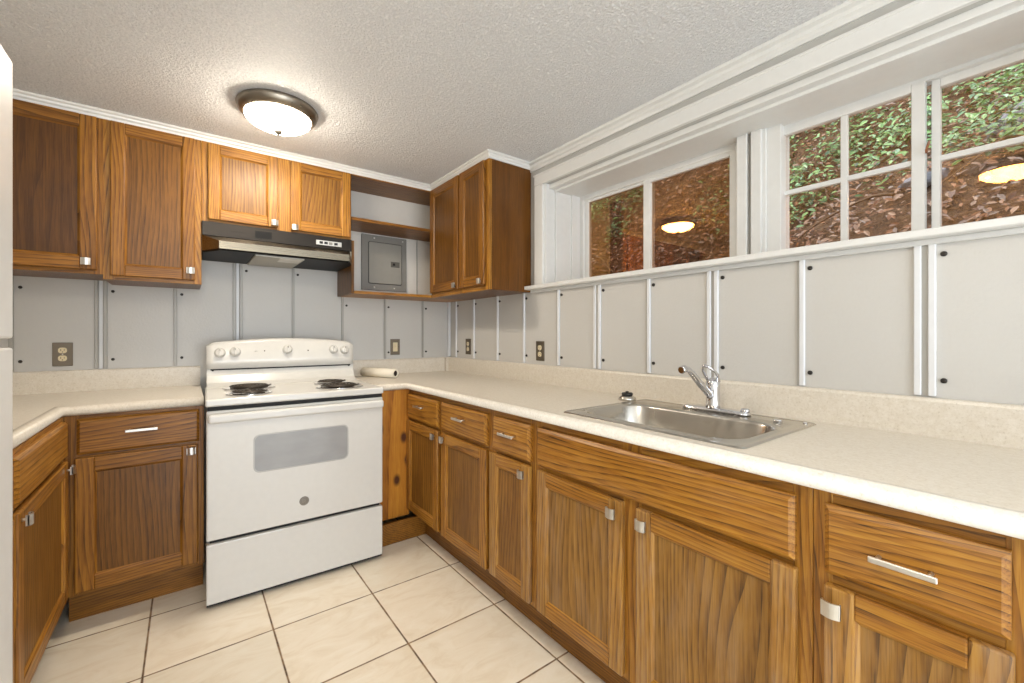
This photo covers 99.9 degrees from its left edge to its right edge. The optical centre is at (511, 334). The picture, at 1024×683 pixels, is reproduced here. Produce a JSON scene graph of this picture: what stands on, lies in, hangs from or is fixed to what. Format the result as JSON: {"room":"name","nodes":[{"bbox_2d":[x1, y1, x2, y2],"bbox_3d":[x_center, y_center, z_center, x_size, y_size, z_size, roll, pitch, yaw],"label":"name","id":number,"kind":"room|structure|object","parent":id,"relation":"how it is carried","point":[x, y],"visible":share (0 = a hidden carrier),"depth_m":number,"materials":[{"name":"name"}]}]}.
{"room":"kitchen","nodes":[
{"label":"kitchen","id":0,"kind":"room"},
{"bbox_2d":[0,260,447,542],"bbox_3d":[-1.501,0.081,2.757,3.170,2.235,0.120,0,0,-37],"label":"wall","id":1,"kind":"structure","parent":0,"point":[47,311],"depth_m":2.48,"materials":[{"name":"white paint"}]},
{"bbox_2d":[8,276,22,370],"bbox_3d":[-2.348,-0.065,2.035,0.043,0.474,0.013,0,0,-37],"label":"trim","id":2,"kind":"structure","parent":1,"relation":"attached to","point":[10,340],"depth_m":2.03,"materials":[{"name":"grey metal"}]},
{"bbox_2d":[13,99,105,280],"bbox_3d":[-2.258,-0.641,1.888,0.709,0.722,0.352,0,0,-37],"label":"upper cabinet","id":3,"kind":"object","parent":1,"relation":"attached to","point":[58,153],"visible":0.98,"depth_m":1.90,"materials":[{"name":"brown wood"}]},
{"bbox_2d":[52,343,72,365],"bbox_3d":[-2.224,0.096,2.131,0.072,0.116,0.008,0,0,-37],"label":"wall outlet","id":4,"kind":"object","parent":1,"relation":"attached to","point":[62,353],"visible":1,"depth_m":2.13,"materials":[{"name":"beige plastic"}]},
{"bbox_2d":[58,348,66,352],"bbox_3d":[-2.224,0.076,2.129,0.031,0.028,0.005,0,0,-37],"label":"socket","id":5,"kind":"object","parent":4,"relation":"attached to","point":[60,350],"depth_m":2.13,"materials":[{"name":"beige plastic"}]},
{"bbox_2d":[58,355,66,360],"bbox_3d":[-2.224,0.116,2.129,0.031,0.028,0.005,0,0,-37],"label":"socket","id":6,"kind":"object","parent":4,"relation":"attached to","point":[60,357],"depth_m":2.13,"materials":[{"name":"beige plastic"}]},
{"bbox_2d":[94,280,114,368],"bbox_3d":[-2.102,-0.065,2.221,0.077,0.474,0.013,0,0,-37],"label":"trim","id":7,"kind":"structure","parent":1,"relation":"attached to","point":[100,287],"depth_m":2.21,"materials":[{"name":"white metal"}]},
{"bbox_2d":[103,119,201,289],"bbox_3d":[-1.828,-0.631,2.213,0.371,0.742,0.352,0,0,-37],"label":"upper cabinet","id":8,"kind":"object","parent":1,"relation":"attached to","point":[152,179],"visible":1,"depth_m":2.09,"materials":[{"name":"brown wood"}]},
{"bbox_2d":[174,288,182,365],"bbox_3d":[-1.861,-0.065,2.403,0.043,0.474,0.013,0,0,-37],"label":"trim","id":9,"kind":"structure","parent":1,"relation":"attached to","point":[175,289],"depth_m":2.39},
{"bbox_2d":[233,263,247,339],"bbox_3d":[-1.628,-0.145,2.580,0.077,0.634,0.013,0,0,-37],"label":"trim","id":10,"kind":"structure","parent":1,"relation":"attached to","point":[235,265],"depth_m":2.57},
{"bbox_2d":[202,141,350,239],"bbox_3d":[-1.379,-0.795,2.552,0.752,0.414,0.352,0,0,-37],"label":"upper cabinet","id":11,"kind":"object","parent":1,"relation":"attached to","point":[241,187],"visible":0.98,"depth_m":2.40,"materials":[{"name":"brown wood"}]},
{"bbox_2d":[202,221,351,271],"bbox_3d":[-1.347,-0.501,2.509,0.750,0.172,0.432,0,0,-37],"label":"range hood","id":12,"kind":"object","parent":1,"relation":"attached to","point":[221,242],"visible":0.94,"depth_m":2.38,"materials":[{"name":"metal"}]},
{"bbox_2d":[316,240,341,246],"bbox_3d":[-1.097,-0.548,2.579,0.145,0.028,0.004,0,0,-37],"label":"control panel","id":13,"kind":"object","parent":12,"relation":"attached to","point":[319,243],"depth_m":2.58,"materials":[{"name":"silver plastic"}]},
{"bbox_2d":[292,268,298,337],"bbox_3d":[-1.388,-0.145,2.761,0.043,0.634,0.013,0,0,-37],"label":"trim","id":14,"kind":"structure","parent":1,"relation":"attached to","point":[293,269],"depth_m":2.75,"materials":[{"name":"grey metal"}]},
{"bbox_2d":[341,297,347,340],"bbox_3d":[-1.145,-0.052,2.945,0.043,0.449,0.013,0,0,-37],"label":"trim","id":15,"kind":"structure","parent":1,"relation":"attached to","point":[342,298],"depth_m":2.93,"materials":[{"name":"grey metal"}]},
{"bbox_2d":[384,299,389,358],"bbox_3d":[-0.908,-0.052,3.124,0.043,0.449,0.013,0,0,-37],"label":"trim","id":16,"kind":"structure","parent":1,"relation":"attached to","point":[384,299],"depth_m":3.11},
{"bbox_2d":[390,339,399,354],"bbox_3d":[-0.856,0.088,3.159,0.072,0.116,0.018,0,0,-37],"label":"wall outlet","id":17,"kind":"object","parent":1,"relation":"attached to","point":[394,343],"visible":1,"depth_m":3.16,"materials":[{"name":"beige plastic"}]},
{"bbox_2d":[337,174,464,301],"bbox_3d":[-0.751,-0.630,3.054,0.855,0.743,0.308,0,0,-37],"label":"open shelf","id":18,"kind":"object","parent":1,"relation":"attached to","point":[378,207],"visible":0.42,"depth_m":3.05,"materials":[{"name":"brown wood"}]},
{"bbox_2d":[361,233,405,291],"bbox_3d":[-0.914,-0.512,3.092,0.330,0.390,0.028,0,0,-37],"label":"breaker panel","id":19,"kind":"object","parent":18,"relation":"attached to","point":[383,259],"visible":1,"depth_m":3.08,"materials":[{"name":"grey metal"}]},
{"bbox_2d":[422,301,426,356],"bbox_3d":[-0.671,-0.052,3.303,0.043,0.449,0.013,0,0,-37],"label":"trim","id":20,"kind":"structure","parent":1,"relation":"attached to","point":[422,301],"depth_m":3.29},
{"bbox_2d":[447,302,450,356],"bbox_3d":[-0.502,-0.055,3.424,0.022,0.454,0.022,0,0,-37],"label":"trim","id":21,"kind":"structure","parent":1,"relation":"attached to","point":[448,303],"depth_m":3.42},
{"bbox_2d":[30,510,604,682],"bbox_3d":[0.579,1.258,-0.223,2.895,0.120,7.345,0,0,-37],"label":"floor","id":22,"kind":"structure","parent":0,"point":[412,612],"depth_m":1.70,"materials":[{"name":"beige tile"}]},
{"bbox_2d":[0,44,12,682],"bbox_3d":[-0.936,0.356,0.264,0.785,1.683,0.720,0,0,-37],"label":"refrigerator","id":23,"kind":"object","parent":22,"relation":"on","point":[6,66],"visible":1,"depth_m":0.72,"materials":[{"name":"white metal"}]},
{"bbox_2d":[13,417,75,682],"bbox_3d":[-1.609,0.761,1.033,0.628,0.874,1.288,0,0,-37],"label":"base cabinet","id":24,"kind":"object","parent":22,"relation":"on","point":[40,471],"visible":0.88,"depth_m":1.37,"materials":[{"name":"brown wood"}]},
{"bbox_2d":[13,366,203,448],"bbox_3d":[-1.645,0.249,1.383,1.081,0.146,1.900,0,0,-37],"label":"countertop","id":25,"kind":"structure","parent":24,"relation":"on","point":[40,398],"depth_m":2.05,"materials":[{"name":"laminate"}]},
{"bbox_2d":[63,405,203,621],"bbox_3d":[-1.764,0.761,2.062,0.455,0.874,0.633,0,0,-37],"label":"base cabinet","id":26,"kind":"object","parent":22,"relation":"on","point":[136,490],"visible":0.94,"depth_m":1.84,"materials":[{"name":"brown wood"}]},
{"bbox_2d":[205,338,383,607],"bbox_3d":[-1.186,0.609,2.335,0.780,1.179,0.702,0,0,-35],"label":"electric stove","id":27,"kind":"object","parent":22,"relation":"on","point":[294,438],"visible":1,"depth_m":2.10,"materials":[{"name":"white metal"}]},
{"bbox_2d":[205,380,382,406],"bbox_3d":[-1.168,0.297,2.310,0.780,0.034,0.564,0,0,-35],"label":"cooktop","id":28,"kind":"object","parent":27,"relation":"in","point":[266,393],"depth_m":2.17,"materials":[{"name":"white metal"}]},
{"bbox_2d":[380,389,504,598],"bbox_3d":[-0.217,0.761,2.366,0.803,0.874,0.887,0,0,-37],"label":"base cabinet","id":29,"kind":"object","parent":22,"relation":"on","point":[435,449],"visible":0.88,"depth_m":2.27,"materials":[{"name":"brown wood"}]},
{"bbox_2d":[353,357,1023,539],"bbox_3d":[0.281,0.249,1.732,0.812,0.146,3.665,0,0,-37],"label":"countertop","id":30,"kind":"structure","parent":29,"relation":"on","point":[961,462],"depth_m":1.19,"materials":[{"name":"laminate"}]},
{"bbox_2d":[360,367,398,377],"bbox_3d":[-0.889,0.253,2.888,0.280,0.061,0.061,0,0,26],"label":"paper roll","id":31,"kind":"object","parent":30,"relation":"on","point":[369,372],"visible":1,"depth_m":2.85,"materials":[{"name":"white paper"}]},
{"bbox_2d":[618,391,635,400],"bbox_3d":[0.502,0.264,1.878,0.077,0.039,0.077,0,0,-37],"label":"strainer","id":32,"kind":"object","parent":30,"relation":"on","point":[626,396],"visible":0.97,"depth_m":1.85,"materials":[{"name":"silver metal"}]},
{"bbox_2d":[618,395,635,400],"bbox_3d":[0.502,0.273,1.878,0.077,0.022,0.077,0,0,-37],"label":"cup","id":33,"kind":"object","parent":32,"relation":"on","point":[623,397],"depth_m":1.85,"materials":[{"name":"silver metal"}]},
{"bbox_2d":[564,399,815,448],"bbox_3d":[0.576,0.362,1.472,0.500,0.176,0.648,0,0,-37],"label":"sink","id":34,"kind":"object","parent":30,"relation":"in","point":[735,431],"visible":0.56,"depth_m":1.49,"materials":[{"name":"silver metal"}]},
{"bbox_2d":[678,364,750,415],"bbox_3d":[0.678,0.192,1.538,0.241,0.176,0.252,0,0,-37],"label":"faucet","id":35,"kind":"object","parent":34,"relation":"on","point":[711,390],"visible":1,"depth_m":1.57,"materials":[{"name":"silver metal"}]},
{"bbox_2d":[489,410,551,637],"bbox_3d":[0.213,0.761,1.938,0.633,0.874,0.312,0,0,-37],"label":"base cabinet","id":36,"kind":"object","parent":22,"relation":"on","point":[513,453],"visible":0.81,"depth_m":1.75,"materials":[{"name":"brown wood"}]},
{"bbox_2d":[537,421,813,682],"bbox_3d":[0.585,0.761,1.450,0.628,0.874,0.914,0,0,-37],"label":"base cabinet","id":37,"kind":"object","parent":22,"relation":"on","point":[654,566],"visible":0.9,"depth_m":1.18,"materials":[{"name":"brown wood"}]},
{"bbox_2d":[814,489,1023,682],"bbox_3d":[0.958,0.761,0.953,0.633,0.874,0.326,0,0,-37],"label":"base cabinet","id":38,"kind":"object","parent":22,"relation":"on","point":[901,596],"visible":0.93,"depth_m":0.79,"materials":[{"name":"brown wood"}]},
{"bbox_2d":[0,0,847,183],"bbox_3d":[0.116,-1.097,0.617,3.170,0.120,5.445,0,0,-37],"label":"ceiling","id":39,"kind":"structure","parent":0,"point":[414,90],"depth_m":1.63,"materials":[{"name":"white paint"}]},
{"bbox_2d":[235,88,317,135],"bbox_3d":[-1.068,-0.976,1.969,0.334,0.122,0.334,0,0,-37],"label":"ceiling lamp","id":40,"kind":"object","parent":39,"relation":"attached to","point":[272,111],"visible":1,"depth_m":1.88,"materials":[{"name":"white glass"}]},
{"bbox_2d":[450,0,1023,404],"bbox_3d":[1.211,0.081,1.445,0.325,2.235,5.245,0,0,-37],"label":"wall","id":41,"kind":"structure","parent":0,"point":[859,308],"depth_m":1.45,"materials":[{"name":"white paint"}]},
{"bbox_2d":[13,88,529,190],"bbox_3d":[-1.164,-1.019,2.084,2.695,0.036,0.741,0,0,-37],"label":"trim","id":42,"kind":"structure","parent":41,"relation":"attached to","point":[26,96],"depth_m":2.32,"materials":[{"name":"white paint"}]},
{"bbox_2d":[455,302,458,356],"bbox_3d":[-0.430,-0.049,3.339,0.011,0.442,0.046,0,0,-37],"label":"trim","id":43,"kind":"structure","parent":41,"relation":"attached to","point":[456,305],"depth_m":3.34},
{"bbox_2d":[466,339,470,353],"bbox_3d":[-0.326,0.086,3.203,0.008,0.116,0.072,0,0,-37],"label":"wall outlet","id":44,"kind":"object","parent":41,"relation":"attached to","point":[468,341],"visible":1,"depth_m":3.19,"materials":[{"name":"beige plastic"}]},
{"bbox_2d":[473,299,476,358],"bbox_3d":[-0.274,-0.049,3.134,0.011,0.442,0.046,0,0,-37],"label":"trim","id":45,"kind":"structure","parent":41,"relation":"attached to","point":[474,303],"depth_m":3.13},
{"bbox_2d":[430,158,530,299],"bbox_3d":[-0.239,-0.630,2.800,0.352,0.743,0.712,0,0,-37],"label":"upper cabinet","id":46,"kind":"object","parent":41,"relation":"attached to","point":[480,218],"visible":1,"depth_m":2.57,"materials":[{"name":"brown wood"}]},
{"bbox_2d":[496,296,500,360],"bbox_3d":[-0.093,-0.049,2.894,0.011,0.442,0.046,0,0,-37],"label":"trim","id":47,"kind":"structure","parent":41,"relation":"attached to","point":[497,297],"depth_m":2.90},
{"bbox_2d":[522,293,526,362],"bbox_3d":[0.078,-0.049,2.668,0.011,0.442,0.046,0,0,-37],"label":"trim","id":48,"kind":"structure","parent":41,"relation":"attached to","point":[523,294],"depth_m":2.67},
{"bbox_2d":[536,341,543,360],"bbox_3d":[0.166,0.095,2.551,0.008,0.116,0.072,0,0,-37],"label":"wall outlet","id":49,"kind":"object","parent":41,"relation":"attached to","point":[539,344],"visible":1,"depth_m":2.54,"materials":[{"name":"beige plastic"}]},
{"bbox_2d":[556,290,562,365],"bbox_3d":[0.266,-0.049,2.419,0.011,0.442,0.046,0,0,-37],"label":"trim","id":50,"kind":"structure","parent":41,"relation":"attached to","point":[558,294],"depth_m":2.42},
{"bbox_2d":[593,285,604,368],"bbox_3d":[0.441,-0.049,2.187,0.011,0.442,0.068,0,0,-37],"label":"trim","id":51,"kind":"structure","parent":41,"relation":"attached to","point":[596,288],"depth_m":2.19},
{"bbox_2d":[646,279,654,372],"bbox_3d":[0.624,-0.049,1.945,0.011,0.442,0.046,0,0,-37],"label":"trim","id":52,"kind":"structure","parent":41,"relation":"attached to","point":[648,281],"depth_m":1.95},
{"bbox_2d":[580,142,736,277],"bbox_3d":[0.731,-0.571,2.279,0.055,0.557,0.970,0,0,-37],"label":"window","id":53,"kind":"structure","parent":41,"relation":"in","point":[647,181],"depth_m":2.26,"materials":[{"name":"white paint"}]},
{"bbox_2d":[529,0,897,172],"bbox_3d":[1.375,-1.012,0.927,0.038,0.050,4.220,0,0,-37],"label":"trim","id":54,"kind":"structure","parent":41,"relation":"attached to","point":[850,11],"depth_m":1.64,"materials":[{"name":"white paint"}]},
{"bbox_2d":[707,270,724,377],"bbox_3d":[0.806,-0.049,1.704,0.011,0.442,0.068,0,0,-37],"label":"trim","id":55,"kind":"structure","parent":41,"relation":"attached to","point":[712,276],"depth_m":1.71,"materials":[{"name":"white metal"}]},
{"bbox_2d":[533,0,980,284],"bbox_3d":[1.274,-0.622,1.073,0.024,0.659,3.776,0,0,-37],"label":"trim","id":56,"kind":"structure","parent":41,"relation":"attached to","point":[917,13],"depth_m":1.56,"materials":[{"name":"white paint"}]},
{"bbox_2d":[737,124,788,255],"bbox_3d":[1.055,-0.570,1.813,0.110,0.559,0.164,0,0,-37],"label":"trim","id":57,"kind":"structure","parent":41,"relation":"attached to","point":[762,155],"depth_m":1.77,"materials":[{"name":"white paint"}]},
{"bbox_2d":[524,215,1023,292],"bbox_3d":[1.316,-0.273,1.259,0.382,0.038,3.622,0,0,-37],"label":"trim","id":58,"kind":"structure","parent":41,"relation":"attached to","point":[1013,225],"depth_m":1.39,"materials":[{"name":"white paint"}]},
{"bbox_2d":[544,0,1023,283],"bbox_3d":[0.959,-0.589,1.777,0.327,0.594,2.120,0,0,-37],"label":"trim","id":59,"kind":"structure","parent":41,"relation":"attached to","point":[994,26],"depth_m":1.57,"materials":[{"name":"white paint"}]},
{"bbox_2d":[797,260,812,385],"bbox_3d":[0.991,-0.049,1.459,0.011,0.442,0.046,0,0,-37],"label":"trim","id":60,"kind":"structure","parent":41,"relation":"attached to","point":[801,263],"depth_m":1.46,"materials":[{"name":"white metal"}]},
{"bbox_2d":[914,244,947,396],"bbox_3d":[1.178,-0.049,1.212,0.011,0.442,0.068,0,0,-37],"label":"trim","id":61,"kind":"structure","parent":41,"relation":"attached to","point":[924,256],"depth_m":1.22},
{"label":"outside","id":62,"kind":"structure","parent":0,"visible":0},
{"bbox_2d":[591,43,1023,276],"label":"window","id":63,"kind":"structure","parent":62,"point":[881,224],"depth_m":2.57,"materials":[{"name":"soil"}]},
{"bbox_2d":[591,63,1023,246],"bbox_3d":[1.011,-1.271,3.876,1.514,1.791,5.994,0,0,-39],"label":"foliage","id":64,"kind":"object","parent":63,"relation":"on","point":[1011,130],"visible":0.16,"depth_m":2.27,"materials":[{"name":"green plant"}]},
{"bbox_2d":[799,146,829,200],"bbox_3d":[1.872,-1.017,2.688,0.114,0.500,0.477,0,0,28],"label":"twig","id":65,"kind":"object","parent":64,"relation":"on","point":[812,176],"visible":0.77,"depth_m":2.65,"materials":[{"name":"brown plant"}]},
{"bbox_2d":[591,64,1023,275],"bbox_3d":[1.233,-1.423,3.941,2.519,2.861,7.239,0,0,-37],"label":"leaf litter","id":66,"kind":"object","parent":63,"relation":"on","point":[855,224],"visible":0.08,"depth_m":2.31,"materials":[{"name":"brown plant"}]},
{"bbox_2d":[597,258,618,273],"bbox_3d":[0.775,-0.520,3.302,0.041,0.248,0.600,0,0,-10],"label":"twig","id":67,"kind":"object","parent":66,"relation":"on","point":[597,258],"visible":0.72,"depth_m":3.39,"materials":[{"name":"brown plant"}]},
{"bbox_2d":[794,193,894,242],"bbox_3d":[1.698,-0.614,2.191,0.129,0.230,0.437,0,0,-29],"label":"twig","id":68,"kind":"object","parent":66,"relation":"on","point":[881,194],"visible":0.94,"depth_m":2.16,"materials":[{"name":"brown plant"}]},
{"bbox_2d":[927,134,1023,194],"bbox_3d":[1.941,-0.714,1.810,0.421,0.307,0.156,0,0,24],"label":"twig","id":69,"kind":"object","parent":66,"relation":"on","point":[1009,136],"visible":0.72,"depth_m":1.76,"materials":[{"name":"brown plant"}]},
{"bbox_2d":[898,167,950,192],"bbox_3d":[1.835,-0.676,1.920,0.142,0.108,0.181,0,0,-37],"label":"rock","id":70,"kind":"object","parent":63,"relation":"on","point":[907,183],"visible":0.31,"depth_m":1.87,"materials":[{"name":"grey stone"}]},
{"bbox_2d":[984,101,1023,139],"bbox_3d":[2.285,-0.947,1.867,0.168,0.192,0.345,0,0,-37],"label":"rock","id":71,"kind":"object","parent":63,"relation":"on","point":[1022,109],"visible":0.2,"depth_m":1.92,"materials":[{"name":"grey stone"}]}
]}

